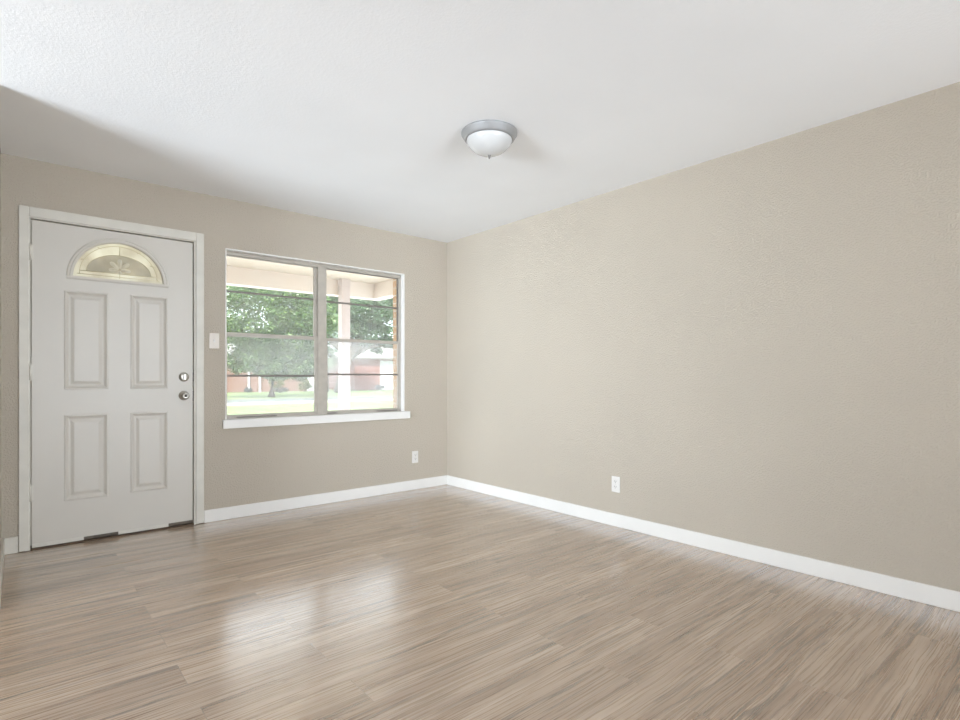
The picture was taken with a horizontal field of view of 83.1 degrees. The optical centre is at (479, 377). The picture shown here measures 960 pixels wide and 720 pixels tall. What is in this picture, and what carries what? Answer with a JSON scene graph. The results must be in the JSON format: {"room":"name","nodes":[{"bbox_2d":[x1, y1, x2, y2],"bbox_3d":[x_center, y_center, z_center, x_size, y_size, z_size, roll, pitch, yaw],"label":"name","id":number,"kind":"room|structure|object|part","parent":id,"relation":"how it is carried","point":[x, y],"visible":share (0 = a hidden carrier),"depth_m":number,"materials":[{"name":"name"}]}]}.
{"room":"empty living room","nodes":[
{"label":"empty living room","id":0,"kind":"room"},
{"bbox_2d":[0,150,1,549],"bbox_3d":[-4.567,-0.082,1.201,5.241,2.560,1.030,0,0,-40],"label":"wall","id":1,"kind":"structure","parent":0,"point":[0,150],"depth_m":3.17,"materials":[{"name":"beige paint"}]},
{"bbox_2d":[0,539,3,603],"bbox_3d":[-2.562,1.028,2.899,0.013,0.100,1.017,0,0,-40],"label":"baseboard","id":2,"kind":"structure","parent":1,"relation":"attached to","point":[2,540],"depth_m":2.90,"materials":[{"name":"white paint"}]},
{"bbox_2d":[1,153,446,551],"bbox_3d":[-1.654,-0.082,4.429,3.619,2.560,0.110,0,0,-40],"label":"wall","id":3,"kind":"structure","parent":0,"point":[242,466],"depth_m":4.29,"materials":[{"name":"beige paint"}]},
{"bbox_2d":[3,536,17,554],"bbox_3d":[-2.872,1.028,3.312,0.076,0.100,0.013,0,0,-40],"label":"baseboard","id":4,"kind":"structure","parent":3,"relation":"attached to","point":[11,543],"depth_m":3.31,"materials":[{"name":"white paint"}]},
{"bbox_2d":[29,220,193,547],"bbox_3d":[-2.452,0.040,3.670,0.933,2.052,0.107,0,0,-40],"label":"door","id":5,"kind":"structure","parent":3,"relation":"in","point":[111,373],"depth_m":3.65,"materials":[{"name":"paint"}]},
{"bbox_3d":[-2.458,-0.785,3.698,0.532,0.266,0.006,0,0,-40],"label":"fanlight glass","id":6,"kind":"part","parent":5,"relation":"part of","materials":[{"name":"yellow"}]},
{"bbox_3d":[-2.450,-0.791,3.688,0.584,0.306,0.020,0,0,-40],"label":"fanlight frame","id":7,"kind":"part","parent":5,"relation":"part of","materials":[{"name":"paint"}]},
{"bbox_3d":[-2.455,-0.766,3.694,0.370,0.125,0.002,0,0,-40],"label":"glass","id":8,"kind":"part","parent":5,"relation":"part of","materials":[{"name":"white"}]},
{"bbox_3d":[-2.131,0.131,3.915,0.068,0.068,0.063,0,0,-40],"label":"knob","id":9,"kind":"part","parent":5,"relation":"part of","materials":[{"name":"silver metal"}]},
{"bbox_2d":[19,205,203,551],"bbox_3d":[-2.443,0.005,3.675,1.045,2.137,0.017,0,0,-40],"label":"trim","id":10,"kind":"structure","parent":3,"relation":"attached to","point":[25,212],"depth_m":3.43,"materials":[{"name":"white paint"}]},
{"bbox_2d":[30,523,193,550],"bbox_3d":[-2.483,1.069,3.716,0.923,0.018,0.122,0,0,-40],"label":"threshold","id":11,"kind":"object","parent":3,"relation":"attached to","point":[187,524],"depth_m":3.64,"materials":[{"name":"grey metal"}]},
{"bbox_2d":[209,333,218,348],"bbox_3d":[-1.990,-0.275,4.060,0.070,0.115,0.018,0,0,-40],"label":"light switch","id":12,"kind":"object","parent":3,"relation":"attached to","point":[213,337],"visible":1,"depth_m":4.06,"materials":[{"name":"beige plastic"}]},
{"bbox_2d":[222,248,409,428],"bbox_3d":[-1.342,-0.298,4.675,1.669,1.372,0.140,0,0,-40],"label":"window","id":13,"kind":"structure","parent":3,"relation":"in","point":[320,414],"depth_m":4.65,"materials":[{"name":"white paint"}]},
{"bbox_3d":[-1.693,-0.634,4.430,0.741,0.628,0.016,0,0,-40],"label":"sash","id":14,"kind":"part","parent":13,"relation":"part of","materials":[{"name":"glass"}]},
{"bbox_3d":[-1.679,-0.024,4.413,0.741,0.653,0.016,0,0,-40],"label":"sash","id":15,"kind":"part","parent":13,"relation":"part of","materials":[{"name":"glass"}]},
{"bbox_3d":[-1.339,0.354,4.671,1.669,0.067,0.130,0,0,-40],"label":"sill","id":16,"kind":"part","parent":13,"relation":"part of","materials":[{"name":"white paint"}]},
{"bbox_3d":[-1.072,-0.632,4.958,0.738,0.632,0.016,0,0,-40],"label":"sash","id":17,"kind":"part","parent":13,"relation":"part of","materials":[{"name":"glass"}]},
{"bbox_3d":[-1.058,-0.021,4.942,0.738,0.647,0.016,0,0,-40],"label":"sash","id":18,"kind":"part","parent":13,"relation":"part of","materials":[{"name":"glass"}]},
{"bbox_2d":[204,475,446,522],"bbox_3d":[-1.191,1.032,4.742,2.241,0.092,0.013,0,0,-40],"label":"baseboard","id":19,"kind":"structure","parent":3,"relation":"attached to","point":[225,513],"depth_m":4.57,"materials":[{"name":"white paint"}]},
{"bbox_2d":[412,451,417,462],"bbox_3d":[-0.625,0.766,5.227,0.070,0.115,0.009,0,0,-40],"label":"wall outlet","id":20,"kind":"object","parent":3,"relation":"attached to","point":[414,453],"visible":1,"depth_m":5.22,"materials":[{"name":"white plastic"}]},
{"bbox_2d":[393,279,396,407],"bbox_3d":[-2.835,-0.097,3.562,6.900,2.850,0.090,0,0,-40],"label":"wall","id":21,"kind":"structure","parent":0,"point":[394,280],"depth_m":5.29,"materials":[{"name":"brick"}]},
{"bbox_2d":[0,484,959,719],"bbox_3d":[-1.174,1.138,-0.086,8.500,0.120,7.390,0,0,-40],"label":"floor","id":22,"kind":"structure","parent":0,"point":[442,602],"depth_m":2.37,"materials":[{"name":"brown wood"}]},
{"bbox_2d":[0,0,959,242],"bbox_3d":[-1.171,-1.422,-0.090,8.740,0.120,7.620,0,0,-40],"label":"ceiling","id":23,"kind":"structure","parent":0,"point":[356,112],"depth_m":2.52,"materials":[{"name":"paint"}]},
{"bbox_2d":[461,120,516,158],"bbox_3d":[0.052,-1.288,3.014,0.312,0.147,0.312,0,0,-40],"label":"ceiling light","id":24,"kind":"object","parent":23,"relation":"attached to","point":[485,138],"visible":1,"depth_m":2.93,"materials":[{"name":"white glass"}]},
{"bbox_3d":[0.052,-1.284,3.014,0.252,0.097,0.252,0,0,-40],"label":"lamp shade","id":25,"kind":"part","parent":24,"relation":"part of","materials":[{"name":"white glass"}]},
{"bbox_2d":[447,82,959,591],"bbox_3d":[2.147,-0.082,2.661,0.120,2.560,7.510,0,0,-40],"label":"wall","id":26,"kind":"structure","parent":0,"point":[760,343],"depth_m":3.22,"materials":[{"name":"beige paint"}]},
{"bbox_2d":[612,476,619,492],"bbox_3d":[0.983,0.774,3.929,0.009,0.115,0.070,0,0,-40],"label":"wall outlet","id":27,"kind":"object","parent":26,"relation":"attached to","point":[615,480],"visible":1,"depth_m":3.92,"materials":[{"name":"white plastic"}]},
{"bbox_2d":[447,475,959,611],"bbox_3d":[2.058,1.032,2.664,0.013,0.092,7.390,0,0,-40],"label":"baseboard","id":28,"kind":"structure","parent":26,"relation":"attached to","point":[940,597],"depth_m":3.19,"materials":[{"name":"white paint"}]},
{"label":"outside","id":29,"kind":"structure","parent":0,"visible":0},
{"bbox_3d":[-4.125,1.313,11.019,36.000,0.030,12.870,0,0,-40],"label":"driveway","id":30,"kind":"object","parent":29,"visible":0},
{"bbox_3d":[-3.486,1.233,4.636,7.300,0.190,2.340,0,0,-40],"label":"floor","id":31,"kind":"structure","parent":30,"relation":"on","visible":0},
{"bbox_2d":[338,278,349,409],"bbox_3d":[-1.843,-0.097,7.358,0.140,2.470,0.140,0,0,-40],"label":"porch post","id":32,"kind":"object","parent":31,"relation":"on","point":[343,284],"visible":0.59,"depth_m":7.31,"materials":[{"name":"paint"}]},
{"bbox_2d":[227,266,392,300],"bbox_3d":[-3.490,-1.332,4.656,7.320,0.420,2.425,0,0,-40],"label":"beam","id":33,"kind":"structure","parent":32,"relation":"on","point":[236,276],"depth_m":6.99,"materials":[{"name":"white paint"}]},
{"bbox_2d":[227,256,391,283],"bbox_3d":[-3.499,-1.357,4.543,7.160,0.050,2.265,0,0,-40],"label":"ceiling","id":34,"kind":"structure","parent":33,"relation":"attached to","point":[231,261],"depth_m":6.75,"materials":[{"name":"paint"}]},
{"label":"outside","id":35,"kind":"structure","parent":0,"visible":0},
{"bbox_2d":[227,389,392,414],"bbox_3d":[-31.628,1.428,68.022,280.000,0.200,135.400,0,0,-40],"label":"ground","id":36,"kind":"structure","parent":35,"point":[297,407],"depth_m":27.68,"materials":[{"name":"green plant"}]},
{"bbox_2d":[243,387,252,392],"bbox_3d":[-20.263,1.088,47.379,0.784,0.547,0.832,0,0,-13],"label":"shrub","id":37,"kind":"object","parent":36,"relation":"on","point":[246,389],"visible":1,"depth_m":47.26,"materials":[{"name":"green plant"}]},
{"bbox_2d":[227,344,313,392],"bbox_3d":[-23.387,-1.027,53.632,12.900,4.710,11.000,0,0,-40],"label":"brick house","id":38,"kind":"structure","parent":36,"relation":"on","point":[234,384],"depth_m":49.42,"materials":[{"name":"red brick"}]},
{"bbox_2d":[269,379,284,391],"bbox_3d":[-18.202,0.643,48.598,1.536,1.387,1.324,0,0,-40],"label":"shrub","id":39,"kind":"object","parent":36,"relation":"on","point":[280,382],"visible":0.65,"depth_m":48.43,"materials":[{"name":"green plant"}]},
{"bbox_2d":[274,387,288,392],"bbox_3d":[-17.007,1.066,46.313,1.340,0.554,0.894,0,0,-40],"label":"shrub","id":40,"kind":"object","parent":36,"relation":"on","point":[282,388],"visible":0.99,"depth_m":46.26,"materials":[{"name":"green plant"}]},
{"bbox_2d":[227,285,337,396],"bbox_3d":[-13.727,-3.123,36.573,10.474,8.943,6.687,0,0,-34],"label":"tree","id":41,"kind":"object","parent":36,"relation":"on","point":[260,356],"visible":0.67,"depth_m":35.19,"materials":[{"name":"green plant"}]},
{"bbox_2d":[297,380,312,390],"bbox_3d":[-16.232,0.714,50.230,1.497,1.249,1.399,0,0,-40],"label":"shrub","id":42,"kind":"object","parent":36,"relation":"on","point":[306,383],"visible":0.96,"depth_m":50.12,"materials":[{"name":"green plant"}]},
{"bbox_2d":[227,396,392,402],"bbox_3d":[-0.891,1.318,39.620,170.000,0.020,6.500,0,0,-40],"label":"street","id":43,"kind":"structure","parent":36,"relation":"on","point":[355,397],"depth_m":32.23,"materials":[{"name":"grey asphalt"}]},
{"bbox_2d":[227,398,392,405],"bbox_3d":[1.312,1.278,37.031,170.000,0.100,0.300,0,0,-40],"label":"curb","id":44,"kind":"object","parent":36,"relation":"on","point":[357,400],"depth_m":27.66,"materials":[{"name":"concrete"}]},
{"bbox_2d":[328,348,337,391],"bbox_3d":[-14.085,-0.799,50.323,1.646,4.257,1.432,0,0,8],"label":"tree","id":45,"kind":"object","parent":36,"relation":"on","point":[330,349],"visible":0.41,"depth_m":50.31,"materials":[{"name":"green plant"}]},
{"bbox_2d":[306,296,392,392],"bbox_3d":[-10.957,-4.357,48.136,7.552,11.486,10.042,0,0,22],"label":"tree","id":46,"kind":"object","parent":36,"relation":"on","point":[364,320],"visible":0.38,"depth_m":47.97,"materials":[{"name":"green plant"}]},
{"bbox_2d":[307,327,392,355],"bbox_3d":[-25.390,-5.425,99.102,27.021,13.506,12.365,0,0,-40],"label":"tree","id":47,"kind":"object","parent":36,"relation":"on","point":[334,350],"visible":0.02,"depth_m":97.47,"materials":[{"name":"green plant"}]},
{"bbox_2d":[329,347,392,389],"bbox_3d":[-11.202,-1.252,64.002,14.100,5.160,11.000,0,0,-40],"label":"brick house","id":48,"kind":"structure","parent":36,"relation":"on","point":[364,363],"depth_m":57.52,"materials":[{"name":"red brick"}]},
{"bbox_2d":[375,384,384,389],"bbox_3d":[-10.393,1.034,56.278,1.150,0.658,0.802,0,0,-25],"label":"shrub","id":49,"kind":"object","parent":36,"relation":"on","point":[378,386],"visible":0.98,"depth_m":56.11,"materials":[{"name":"green plant"}]}
]}

